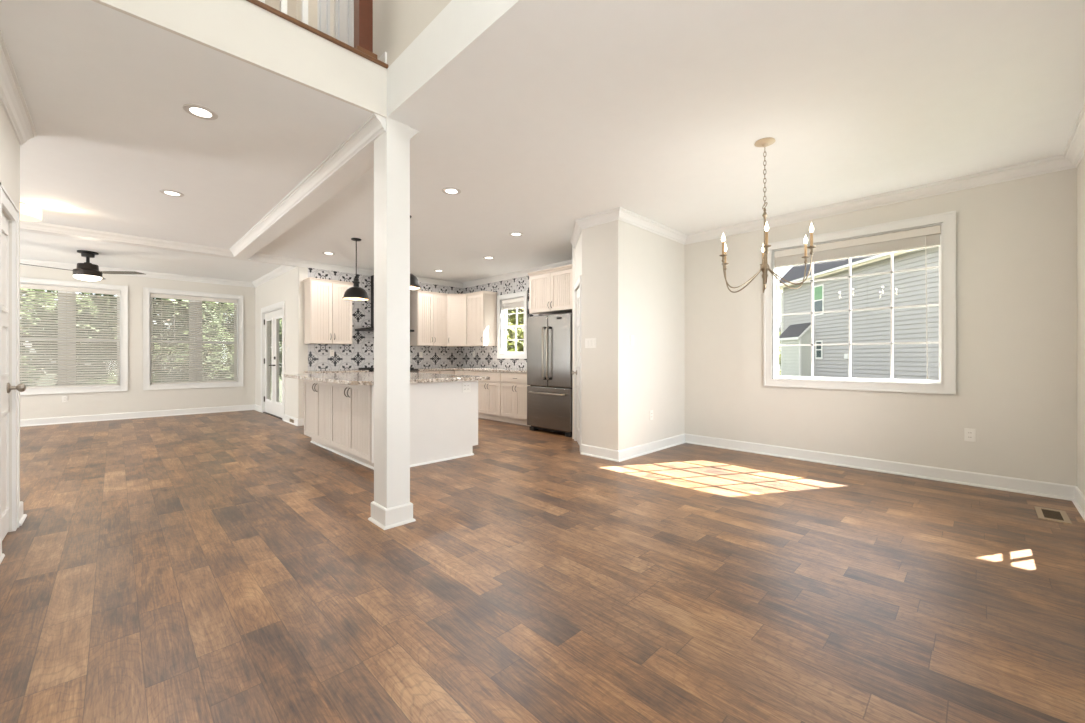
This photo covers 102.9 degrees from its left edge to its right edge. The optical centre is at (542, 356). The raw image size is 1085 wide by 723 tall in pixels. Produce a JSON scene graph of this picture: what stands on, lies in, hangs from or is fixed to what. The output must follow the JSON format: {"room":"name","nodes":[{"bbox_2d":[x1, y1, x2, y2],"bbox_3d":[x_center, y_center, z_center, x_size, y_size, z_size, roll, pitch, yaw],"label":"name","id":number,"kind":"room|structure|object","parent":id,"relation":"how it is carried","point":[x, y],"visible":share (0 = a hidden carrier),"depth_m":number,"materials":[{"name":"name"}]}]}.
{"room":"open-plan living area","nodes":[
{"label":"open-plan living area","id":0,"kind":"room"},
{"bbox_2d":[0,101,19,531],"bbox_3d":[-1.880,-0.231,1.123,0.140,2.740,5.320,0,0,-45],"label":"wall","id":1,"kind":"structure","parent":0,"point":[9,144],"depth_m":2.82,"materials":[{"name":"paint"}]},
{"bbox_2d":[0,182,25,556],"bbox_3d":[-3.286,0.079,2.657,0.112,2.120,0.660,0,0,-45],"label":"door","id":2,"kind":"structure","parent":1,"relation":"in","point":[6,202],"depth_m":2.75,"materials":[{"name":"paint"}]},
{"bbox_2d":[0,501,26,563],"bbox_3d":[-1.880,1.081,1.144,0.170,0.116,5.350,0,0,-45],"label":"baseboard","id":3,"kind":"structure","parent":1,"relation":"attached to","point":[22,517],"depth_m":2.99,"materials":[{"name":"paint"}]},
{"bbox_2d":[0,31,36,144],"bbox_3d":[-2.971,-1.551,2.381,0.079,0.100,1.996,0,0,-45],"label":"crown molding","id":4,"kind":"structure","parent":1,"relation":"attached to","point":[12,99],"depth_m":2.62,"materials":[{"name":"paint"}]},
{"bbox_2d":[20,113,385,256],"bbox_3d":[-4.878,-1.558,2.723,5.690,0.086,5.140,0,0,-45],"label":"crown molding","id":5,"kind":"structure","parent":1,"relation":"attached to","point":[372,128],"depth_m":4.60,"materials":[{"name":"paint"}]},
{"bbox_2d":[20,265,254,419],"bbox_3d":[-8.655,-0.231,7.066,6.703,2.740,0.140,0,0,-45],"label":"wall","id":6,"kind":"structure","parent":0,"point":[136,399],"depth_m":8.07,"materials":[{"name":"paint"}]},
{"bbox_2d":[62,396,67,401],"bbox_3d":[-8.193,0.721,7.419,0.070,0.114,0.009,0,0,-45],"label":"wall outlet","id":7,"kind":"object","parent":6,"relation":"attached to","point":[64,398],"visible":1,"depth_m":7.42,"materials":[{"name":"plastic"}]},
{"bbox_2d":[20,277,127,394],"bbox_3d":[-8.220,-0.341,7.473,1.525,1.930,0.158,0,0,-45],"label":"window","id":8,"kind":"structure","parent":6,"relation":"in","point":[123,290],"depth_m":7.63,"materials":[{"name":"paint"}]},
{"bbox_2d":[20,283,119,388],"bbox_3d":[-8.208,-0.341,7.461,1.323,1.732,0.054,0,0,-45],"label":"window blind","id":9,"kind":"object","parent":8,"relation":"attached to","point":[98,382],"visible":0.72,"depth_m":7.46,"materials":[{"name":"plastic"}]},
{"bbox_2d":[20,258,294,287],"bbox_3d":[-7.525,-1.551,6.022,6.563,0.100,2.934,0,0,-45],"label":"crown molding","id":10,"kind":"structure","parent":6,"relation":"attached to","point":[281,270],"depth_m":8.20,"materials":[{"name":"paint"}]},
{"bbox_2d":[20,404,303,426],"bbox_3d":[-7.406,1.081,5.999,6.700,0.116,3.134,0,0,-45],"label":"baseboard","id":11,"kind":"structure","parent":6,"relation":"attached to","point":[145,414],"depth_m":7.90,"materials":[{"name":"paint"}]},
{"bbox_2d":[143,287,242,389],"bbox_3d":[-6.973,-0.341,8.705,1.570,1.930,0.158,0,0,-45],"label":"window","id":12,"kind":"structure","parent":6,"relation":"in","point":[147,303],"depth_m":8.60,"materials":[{"name":"paint"}]},
{"bbox_2d":[150,293,236,384],"bbox_3d":[-6.955,-0.341,8.687,1.368,1.732,0.071,0,0,-45],"label":"window blind","id":13,"kind":"object","parent":12,"relation":"attached to","point":[224,358],"visible":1,"depth_m":8.67,"materials":[{"name":"plastic"}]},
{"bbox_2d":[265,0,296,18],"bbox_3d":[-3.121,-3.141,3.735,1.768,2.440,0.100,0,0,-45],"label":"wall","id":14,"kind":"structure","parent":0,"point":[291,4],"depth_m":4.28,"materials":[{"name":"paint"}]},
{"bbox_2d":[255,266,307,418],"bbox_3d":[-5.130,-0.231,8.367,0.140,2.740,3.246,0,0,-45],"label":"wall","id":15,"kind":"structure","parent":0,"point":[288,287],"depth_m":7.45,"materials":[{"name":"paint"}]},
{"bbox_2d":[261,301,284,419],"bbox_3d":[-5.172,0.067,8.379,0.162,2.145,1.720,0,0,-45],"label":"door","id":16,"kind":"structure","parent":15,"relation":"in","point":[273,313],"depth_m":8.46,"materials":[{"name":"paint"}]},
{"bbox_2d":[297,0,451,66],"bbox_3d":[-0.537,-3.141,2.464,0.120,2.440,5.340,0,0,-45],"label":"wall","id":17,"kind":"structure","parent":0,"point":[396,23],"depth_m":2.80,"materials":[{"name":"paint"}]},
{"bbox_2d":[91,0,386,117],"bbox_3d":[-1.674,-1.760,2.271,1.768,0.321,0.024,0,0,-45],"label":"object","id":18,"kind":"structure","parent":17,"relation":"attached to","point":[242,30],"depth_m":2.41,"materials":[{"name":"paint"}]},
{"bbox_2d":[246,0,388,68],"bbox_3d":[-1.708,-1.931,2.305,1.768,0.020,0.168,0,0,-45],"label":"trim","id":19,"kind":"structure","parent":17,"relation":"attached to","point":[255,2],"depth_m":2.56,"materials":[{"name":"wood"}]},
{"bbox_2d":[259,0,376,58],"bbox_3d":[-1.766,-2.511,2.276,1.783,1.140,0.124,0,0,-45],"label":"balcony railing","id":20,"kind":"object","parent":19,"relation":"on","point":[363,9],"visible":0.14,"depth_m":2.81,"materials":[{"name":"paint"}]},
{"bbox_2d":[317,0,353,46],"bbox_3d":[-1.694,-2.981,3.535,0.045,2.080,0.790,0,0,-45],"label":"door","id":21,"kind":"structure","parent":17,"relation":"in","point":[335,18],"depth_m":3.44,"materials":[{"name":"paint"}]},
{"bbox_2d":[378,52,386,63],"bbox_3d":[-1.225,-1.986,3.065,0.014,0.090,0.518,0,0,-45],"label":"baseboard","id":22,"kind":"structure","parent":17,"relation":"attached to","point":[383,57],"depth_m":2.88,"materials":[{"name":"paint"}]},
{"bbox_2d":[308,268,463,369],"bbox_3d":[-2.903,-0.231,8.387,3.177,2.740,0.140,0,0,-45],"label":"tiled wall","id":23,"kind":"structure","parent":0,"point":[358,354],"depth_m":7.91,"materials":[{"name":"tile"}]},
{"bbox_2d":[302,277,352,344],"bbox_3d":[-3.610,-0.751,7.328,0.734,1.060,0.365,0,0,-45],"label":"upper cabinet","id":24,"kind":"object","parent":23,"relation":"attached to","point":[327,316],"visible":0.97,"depth_m":7.18,"materials":[{"name":"paint"}]},
{"bbox_2d":[355,275,413,331],"bbox_3d":[-2.889,-0.986,7.944,0.900,1.030,0.500,0,0,-45],"label":"range hood","id":25,"kind":"object","parent":23,"relation":"attached to","point":[371,329],"visible":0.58,"depth_m":7.96,"materials":[{"name":"black metal"}]},
{"bbox_2d":[248,253,571,287],"bbox_3d":[-1.750,-1.551,6.661,3.964,0.100,3.936,0,0,-45],"label":"crown molding","id":26,"kind":"structure","parent":23,"relation":"attached to","point":[256,257],"depth_m":7.71,"materials":[{"name":"paint"}]},
{"bbox_2d":[410,290,447,345],"bbox_3d":[-2.276,-0.751,8.646,0.701,1.060,0.365,0,0,-45],"label":"upper cabinet","id":27,"kind":"object","parent":23,"relation":"attached to","point":[428,310],"visible":0.99,"depth_m":8.50,"materials":[{"name":"paint"}]},
{"bbox_2d":[444,294,475,346],"bbox_3d":[-1.738,-0.751,9.000,0.618,1.060,0.618,0,0,-45],"label":"upper cabinet","id":28,"kind":"object","parent":23,"relation":"attached to","point":[456,303],"visible":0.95,"depth_m":8.79,"materials":[{"name":"paint"}]},
{"bbox_2d":[464,276,540,368],"bbox_3d":[-0.340,-0.231,8.154,0.140,2.740,4.076,0,0,-45],"label":"tiled wall","id":29,"kind":"structure","parent":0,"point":[485,356],"depth_m":8.66,"materials":[{"name":"tile"}]},
{"bbox_2d":[466,291,497,345],"bbox_3d":[-1.224,-0.751,8.683,0.365,1.060,0.597,0,0,-45],"label":"upper cabinet","id":30,"kind":"object","parent":29,"relation":"attached to","point":[481,305],"visible":1,"depth_m":8.54,"materials":[{"name":"paint"}]},
{"bbox_2d":[497,291,527,358],"bbox_3d":[-0.543,-0.591,8.335,0.158,1.250,0.870,0,0,-45],"label":"window","id":31,"kind":"structure","parent":29,"relation":"attached to","point":[502,327],"depth_m":8.43,"materials":[{"name":"paint"}]},
{"bbox_2d":[502,297,523,309],"bbox_3d":[-0.555,-1.024,8.324,0.050,0.186,0.668,0,0,-45],"label":"window blind","id":32,"kind":"object","parent":29,"relation":"attached to","point":[515,303],"visible":0.78,"depth_m":8.30,"materials":[{"name":"fabric"}]},
{"bbox_2d":[528,264,571,314],"bbox_3d":[0.352,-1.016,6.802,0.715,0.640,0.960,0,0,-45],"label":"upper cabinet","id":33,"kind":"object","parent":29,"relation":"attached to","point":[550,290],"visible":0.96,"depth_m":6.58,"materials":[{"name":"paint"}]},
{"bbox_2d":[0,410,1084,722],"bbox_3d":[-3.328,1.199,4.092,10.100,0.120,11.860,0,0,-45],"label":"floor","id":34,"kind":"structure","parent":0,"point":[219,567],"depth_m":2.11,"materials":[{"name":"brown wood"}]},
{"bbox_2d":[354,367,418,372],"bbox_3d":[-2.815,0.666,7.860,0.912,0.945,0.702,0,0,-45],"label":"range","id":35,"kind":"object","parent":34,"relation":"on","point":[412,369],"visible":0.16,"depth_m":7.70,"materials":[{"name":"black metal"}]},
{"bbox_2d":[354,369,417,371],"bbox_3d":[-2.836,0.235,7.880,0.912,0.028,0.645,0,0,-45],"label":"cooktop","id":36,"kind":"object","parent":35,"relation":"in","point":[370,370],"depth_m":7.71,"materials":[{"name":"glass"}]},
{"bbox_2d":[304,380,477,469],"bbox_3d":[-1.967,0.702,5.393,1.295,0.875,2.164,0,0,-45],"label":"kitchen island","id":37,"kind":"object","parent":34,"relation":"on","point":[338,418],"visible":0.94,"depth_m":4.77,"materials":[{"name":"paint"}]},
{"bbox_2d":[284,372,489,384],"bbox_3d":[-2.023,0.244,5.354,1.530,0.038,2.480,0,0,-45],"label":"island countertop","id":38,"kind":"structure","parent":37,"relation":"on","point":[349,378],"depth_m":4.79,"materials":[{"name":"stone"}]},
{"bbox_2d":[462,382,470,392],"bbox_3d":[-0.873,0.349,4.966,0.116,0.114,0.009,0,0,-45],"label":"wall outlet","id":39,"kind":"object","parent":37,"relation":"attached to","point":[466,387],"visible":1,"depth_m":4.96,"materials":[{"name":"plastic"}]},
{"bbox_2d":[374,130,409,507],"bbox_3d":[-1.051,-0.187,3.017,0.167,2.652,0.200,0,0,-45],"label":"column","id":40,"kind":"structure","parent":34,"relation":"on","point":[391,150],"depth_m":2.95,"materials":[{"name":"paint"}]},
{"bbox_2d":[368,501,415,529],"bbox_3d":[-1.051,1.075,3.017,0.227,0.128,0.260,0,0,-45],"label":"baseboard","id":41,"kind":"structure","parent":40,"relation":"attached to","point":[385,518],"depth_m":2.93,"materials":[{"name":"paint"}]},
{"bbox_2d":[419,371,438,373],"bbox_3d":[-2.343,0.702,8.359,0.450,0.875,0.656,0,0,-45],"label":"base cabinet","id":42,"kind":"object","parent":34,"relation":"on","point":[433,372],"visible":0.02,"depth_m":8.18,"materials":[{"name":"paint"}]},
{"bbox_2d":[439,370,462,374],"bbox_3d":[-1.750,0.702,8.762,0.950,0.875,0.917,0,0,-45],"label":"base cabinet","id":43,"kind":"object","parent":34,"relation":"on","point":[453,372],"visible":0.16,"depth_m":8.44,"materials":[{"name":"paint"}]},
{"bbox_2d":[414,367,526,372],"bbox_3d":[-1.238,0.244,7.939,1.432,0.038,2.833,0,0,-45],"label":"countertop","id":44,"kind":"structure","parent":43,"relation":"on","point":[454,368],"depth_m":8.10,"materials":[{"name":"stone"}]},
{"bbox_2d":[463,371,478,417],"bbox_3d":[-1.188,0.702,8.403,0.656,0.875,0.377,0,0,-45],"label":"base cabinet","id":45,"kind":"object","parent":34,"relation":"on","point":[472,373],"visible":0.03,"depth_m":8.18,"materials":[{"name":"paint"}]},
{"bbox_2d":[475,371,504,421],"bbox_3d":[-0.788,0.702,7.997,0.656,0.875,0.757,0,0,-45],"label":"base cabinet","id":46,"kind":"object","parent":34,"relation":"on","point":[489,391],"visible":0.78,"depth_m":7.75,"materials":[{"name":"paint"}]},
{"bbox_2d":[501,372,529,425],"bbox_3d":[-0.252,0.702,7.456,0.656,0.875,0.760,0,0,-45],"label":"base cabinet","id":47,"kind":"object","parent":34,"relation":"on","point":[513,385],"visible":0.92,"depth_m":7.28,"materials":[{"name":"paint"}]},
{"bbox_2d":[527,313,571,436],"bbox_3d":[0.319,0.252,6.667,0.833,1.775,0.915,0,0,-45],"label":"refrigerator","id":48,"kind":"object","parent":34,"relation":"on","point":[549,337],"visible":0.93,"depth_m":6.37,"materials":[{"name":"silver metal"}]},
{"bbox_2d":[1034,506,1071,523],"bbox_3d":[3.670,1.136,3.115,0.340,0.006,0.150,0,0,-45],"label":"floor vent","id":49,"kind":"object","parent":34,"relation":"in","point":[1055,515],"visible":1,"depth_m":3.10,"materials":[{"name":"beige metal"}]},
{"bbox_3d":[-3.445,0.702,7.269,0.800,0.875,0.656,0,0,-45],"label":"base cabinet","id":50,"kind":"object","parent":34,"relation":"on","visible":0},
{"bbox_2d":[304,370,368,372],"bbox_3d":[-3.462,0.244,7.277,0.817,0.038,0.648,0,0,-45],"label":"countertop","id":51,"kind":"structure","parent":50,"relation":"on","point":[305,371],"depth_m":7.13,"materials":[{"name":"stone"}]},
{"bbox_2d":[0,0,1084,282],"bbox_3d":[-3.328,-1.761,4.092,10.100,0.320,11.860,0,0,-45],"label":"ceiling","id":52,"kind":"structure","parent":0,"point":[545,116],"depth_m":2.93,"materials":[{"name":"paint"}]},
{"bbox_2d":[20,202,41,221],"bbox_3d":[-5.468,-1.528,4.508,0.330,0.145,0.330,0,0,-45],"label":"flush ceiling light","id":53,"kind":"object","parent":52,"relation":"attached to","point":[27,212],"visible":0.47,"depth_m":4.51,"materials":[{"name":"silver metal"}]},
{"bbox_2d":[20,250,143,280],"bbox_3d":[-7.067,-1.383,6.662,1.376,0.436,1.305,0,0,-45],"label":"ceiling fan","id":54,"kind":"object","parent":52,"relation":"hanging from","point":[87,271],"visible":0.97,"depth_m":6.54,"materials":[{"name":"black metal"}]},
{"bbox_2d":[73,274,101,280],"bbox_3d":[-6.932,-1.198,6.596,0.310,0.066,0.310,0,0,-45],"label":"diffuser","id":55,"kind":"object","parent":54,"relation":"attached to","point":[87,277],"depth_m":6.53,"materials":[{"name":"white glass"}]},
{"bbox_2d":[20,228,296,266],"bbox_3d":[-6.406,-1.557,4.946,6.643,0.088,0.170,0,0,-45],"label":"cross beam","id":56,"kind":"structure","parent":52,"relation":"attached to","point":[21,229],"depth_m":5.87,"materials":[{"name":"paint"}]},
{"bbox_2d":[160,189,183,196],"bbox_3d":[-3.619,-1.599,4.226,0.184,0.004,0.184,0,0,-45],"label":"recessed light","id":57,"kind":"object","parent":52,"relation":"in","point":[167,192],"visible":1,"depth_m":4.22,"materials":[{"name":"white plastic"}]},
{"bbox_2d":[165,191,178,195],"bbox_3d":[-3.619,-1.599,4.226,0.116,0.003,0.116,0,0,-45],"label":"diffuser","id":58,"kind":"object","parent":57,"relation":"attached to","point":[170,193],"depth_m":4.23,"materials":[{"name":"white plastic"}]},
{"bbox_2d":[183,104,217,119],"bbox_3d":[-2.233,-1.599,2.827,0.184,0.004,0.184,0,0,-45],"label":"recessed light","id":59,"kind":"object","parent":52,"relation":"in","point":[202,112],"visible":1,"depth_m":2.81,"materials":[{"name":"white plastic"}]},
{"bbox_2d":[189,108,211,116],"bbox_3d":[-2.233,-1.599,2.827,0.116,0.003,0.116,0,0,-45],"label":"diffuser","id":60,"kind":"object","parent":59,"relation":"attached to","point":[200,112],"depth_m":2.83,"materials":[{"name":"white plastic"}]},
{"bbox_2d":[235,117,409,258],"bbox_3d":[-2.792,-1.557,4.777,0.166,0.088,5.152,0,0,-45],"label":"ceiling beam","id":61,"kind":"structure","parent":52,"relation":"attached to","point":[363,161],"depth_m":3.93,"materials":[{"name":"paint"}]},
{"bbox_2d":[322,252,334,254],"bbox_3d":[-3.302,-1.599,6.677,0.184,0.004,0.184,0,0,-45],"label":"recessed light","id":62,"kind":"object","parent":52,"relation":"in","point":[326,253],"visible":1,"depth_m":6.68,"materials":[{"name":"white plastic"}]},
{"bbox_2d":[248,128,418,258],"bbox_3d":[-2.709,-1.558,4.868,0.079,0.086,5.140,0,0,-45],"label":"crown molding","id":63,"kind":"structure","parent":52,"relation":"attached to","point":[413,132],"depth_m":3.72,"materials":[{"name":"paint"}]},
{"bbox_2d":[342,238,369,300],"bbox_3d":[-2.529,-1.189,5.872,0.344,0.825,0.344,0,0,-45],"label":"pendant light","id":64,"kind":"object","parent":52,"relation":"hanging from","point":[356,293],"visible":1,"depth_m":5.82,"materials":[{"name":"black metal"}]},
{"bbox_2d":[410,215,420,289],"bbox_3d":[-1.552,-1.189,4.906,0.344,0.825,0.344,0,0,-45],"label":"pendant light","id":65,"kind":"object","parent":52,"relation":"hanging from","point":[414,282],"visible":0.16,"depth_m":4.85,"materials":[{"name":"black metal"}]},
{"bbox_2d":[442,187,460,194],"bbox_3d":[-0.879,-1.599,4.172,0.184,0.004,0.184,0,0,-45],"label":"recessed light","id":66,"kind":"object","parent":52,"relation":"in","point":[448,190],"visible":1,"depth_m":4.17,"materials":[{"name":"white plastic"}]},
{"bbox_2d":[445,189,456,193],"bbox_3d":[-0.879,-1.599,4.172,0.116,0.003,0.116,0,0,-45],"label":"diffuser","id":67,"kind":"object","parent":66,"relation":"attached to","point":[447,191],"depth_m":4.18,"materials":[{"name":"white plastic"}]},
{"bbox_2d":[509,232,522,235],"bbox_3d":[-0.342,-1.599,5.638,0.184,0.004,0.184,0,0,-45],"label":"recessed light","id":68,"kind":"object","parent":52,"relation":"in","point":[512,233],"visible":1,"depth_m":5.64,"materials":[{"name":"white plastic"}]},
{"bbox_2d":[719,137,815,292],"bbox_3d":[1.656,-1.051,3.221,0.661,1.100,0.690,0,0,-45],"label":"chandelier","id":69,"kind":"object","parent":52,"relation":"hanging from","point":[764,142],"visible":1,"depth_m":3.21,"materials":[{"name":"gold metal"}]},
{"bbox_2d":[572,246,574,438],"bbox_3d":[0.770,-0.231,6.298,0.890,2.740,0.105,0,0,-45],"label":"wall","id":70,"kind":"structure","parent":0,"point":[573,249],"depth_m":6.01,"materials":[{"name":"paint"}]},
{"bbox_2d":[575,231,581,443],"bbox_3d":[0.507,-0.231,5.543,0.100,2.740,0.896,0,0,-1],"label":"wall","id":71,"kind":"structure","parent":0,"point":[578,249],"depth_m":5.26,"materials":[{"name":"paint"}]},
{"bbox_2d":[569,220,581,248],"bbox_3d":[0.418,-1.551,5.526,0.079,0.100,0.928,0,0,-1],"label":"crown molding","id":72,"kind":"structure","parent":71,"relation":"attached to","point":[576,231],"depth_m":5.47,"materials":[{"name":"paint"}]},
{"bbox_2d":[571,275,580,452],"bbox_3d":[0.446,0.084,5.544,0.112,2.110,0.790,0,0,-1],"label":"door","id":73,"kind":"structure","parent":71,"relation":"in","point":[577,303],"depth_m":5.69,"materials":[{"name":"paint"}]},
{"bbox_2d":[582,220,684,450],"bbox_3d":[1.183,-0.231,5.441,1.508,2.740,0.516,0,0,-45],"label":"wall","id":74,"kind":"structure","parent":0,"point":[633,277],"depth_m":5.02,"materials":[{"name":"paint"}]},
{"bbox_2d":[585,338,595,347],"bbox_3d":[0.554,-0.161,4.997,0.010,0.114,0.162,0,0,-45],"label":"light switch","id":75,"kind":"object","parent":74,"relation":"attached to","point":[589,342],"visible":1,"depth_m":4.99,"materials":[{"name":"plastic"}]},
{"bbox_2d":[580,433,685,461],"bbox_3d":[1.183,1.081,5.420,1.538,0.116,0.546,0,0,-45],"label":"baseboard","id":76,"kind":"structure","parent":74,"relation":"attached to","point":[599,452],"depth_m":5.00,"materials":[{"name":"paint"}]},
{"bbox_2d":[576,102,1084,244],"bbox_3d":[1.449,-1.551,3.392,4.010,0.100,3.868,0,0,-45],"label":"crown molding","id":77,"kind":"structure","parent":74,"relation":"attached to","point":[1074,151],"depth_m":4.26,"materials":[{"name":"paint"}]},
{"bbox_2d":[685,168,1076,485],"bbox_3d":[2.737,-0.231,5.040,0.140,2.740,4.680,0,0,-45],"label":"wall","id":78,"kind":"structure","parent":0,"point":[1016,240],"depth_m":3.88,"materials":[{"name":"paint"}]},
{"bbox_2d":[774,225,940,378],"bbox_3d":[3.194,-0.506,4.517,0.070,1.430,1.421,0,0,-45],"label":"window blind","id":79,"kind":"object","parent":78,"relation":"attached to","point":[927,237],"visible":1,"depth_m":4.38,"materials":[{"name":"plastic"}]},
{"bbox_2d":[764,211,955,394],"bbox_3d":[3.207,-0.491,4.529,0.141,1.660,1.623,0,0,-45],"label":"window","id":80,"kind":"structure","parent":78,"relation":"attached to","point":[946,384],"depth_m":4.32,"materials":[{"name":"paint"}]},
{"bbox_2d":[685,434,1084,520],"bbox_3d":[1.567,1.081,3.123,4.220,0.116,3.320,0,0,-45],"label":"baseboard","id":81,"kind":"structure","parent":78,"relation":"attached to","point":[1032,487],"depth_m":4.12,"materials":[{"name":"paint"}]},
{"bbox_2d":[964,428,974,441],"bbox_3d":[3.807,0.695,3.853,0.009,0.114,0.070,0,0,-45],"label":"wall outlet","id":82,"kind":"object","parent":78,"relation":"attached to","point":[969,434],"visible":1,"depth_m":3.85,"materials":[{"name":"plastic"}]},
{"bbox_2d":[1077,153,1084,495],"bbox_3d":[2.186,-0.231,1.303,5.898,2.740,0.140,0,0,-45],"label":"wall","id":83,"kind":"structure","parent":0,"point":[1081,167],"depth_m":3.28,"materials":[{"name":"paint"}]},
{"label":"outside","id":84,"kind":"structure","parent":0,"visible":0},
{"bbox_2d":[20,366,780,402],"bbox_3d":[0.123,1.839,21.213,150.000,0.200,150.000,0,0,-45],"label":"lawn","id":85,"kind":"structure","parent":84,"point":[280,383],"depth_m":27.35,"materials":[{"name":"green plant"}]},
{"bbox_2d":[20,288,57,385],"bbox_3d":[-15.165,-1.124,9.887,4.984,5.912,5.156,0,0,0],"label":"tree","id":86,"kind":"object","parent":85,"relation":"on","point":[20,288],"visible":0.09,"depth_m":11.45,"materials":[{"name":"green plant"}]},
{"bbox_2d":[28,291,230,384],"bbox_3d":[-10.388,-0.602,11.294,4.139,4.836,3.812,0,0,-45],"label":"tree","id":87,"kind":"object","parent":85,"relation":"on","point":[57,291],"visible":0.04,"depth_m":10.64,"materials":[{"name":"green plant"}]},
{"bbox_2d":[155,302,281,381],"bbox_3d":[-12.012,-1.917,16.865,5.703,7.531,5.633,0,0,2],"label":"tree","id":88,"kind":"object","parent":85,"relation":"on","point":[280,319],"visible":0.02,"depth_m":16.38,"materials":[{"name":"green plant"}]},
{"bbox_2d":[279,345,281,379],"bbox_3d":[-7.299,-0.596,14.880,3.732,4.732,2.894,0,0,-27],"label":"tree","id":89,"kind":"object","parent":85,"relation":"on","point":[280,353],"visible":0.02,"depth_m":13.82,"materials":[{"name":"green plant"}]},
{"bbox_2d":[507,308,523,351],"bbox_3d":[0.419,-1.617,11.869,3.994,6.719,4.763,0,0,5],"label":"tree","id":90,"kind":"object","parent":85,"relation":"on","point":[520,335],"visible":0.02,"depth_m":11.23,"materials":[{"name":"green plant"}]},
{"bbox_2d":[507,308,523,351],"bbox_3d":[-1.589,-1.882,16.776,5.980,7.382,6.413,0,0,29],"label":"tree","id":91,"kind":"object","parent":85,"relation":"on","point":[511,319],"visible":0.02,"depth_m":15.42,"materials":[{"name":"green plant"}]},
{"bbox_2d":[779,332,780,375],"bbox_3d":[18.245,-0.159,33.917,2.233,3.807,2.270,0,0,-25],"label":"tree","id":92,"kind":"object","parent":85,"relation":"on","point":[779,332],"visible":0.06,"depth_m":33.69,"materials":[{"name":"green plant"}]},
{"bbox_2d":[779,322,780,368],"bbox_3d":[35.400,-1.711,65.500,8.800,6.900,7.600,0,0,0],"label":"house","id":93,"kind":"structure","parent":85,"relation":"on","point":[779,322],"depth_m":62.00,"materials":[{"name":"white"}]},
{"bbox_2d":[779,246,938,379],"bbox_3d":[18.832,-3.763,19.582,10.230,11.205,13.660,0,0,-1],"label":"house","id":94,"kind":"structure","parent":85,"relation":"on","point":[909,288],"depth_m":19.53,"materials":[{"name":"grey plastic"}]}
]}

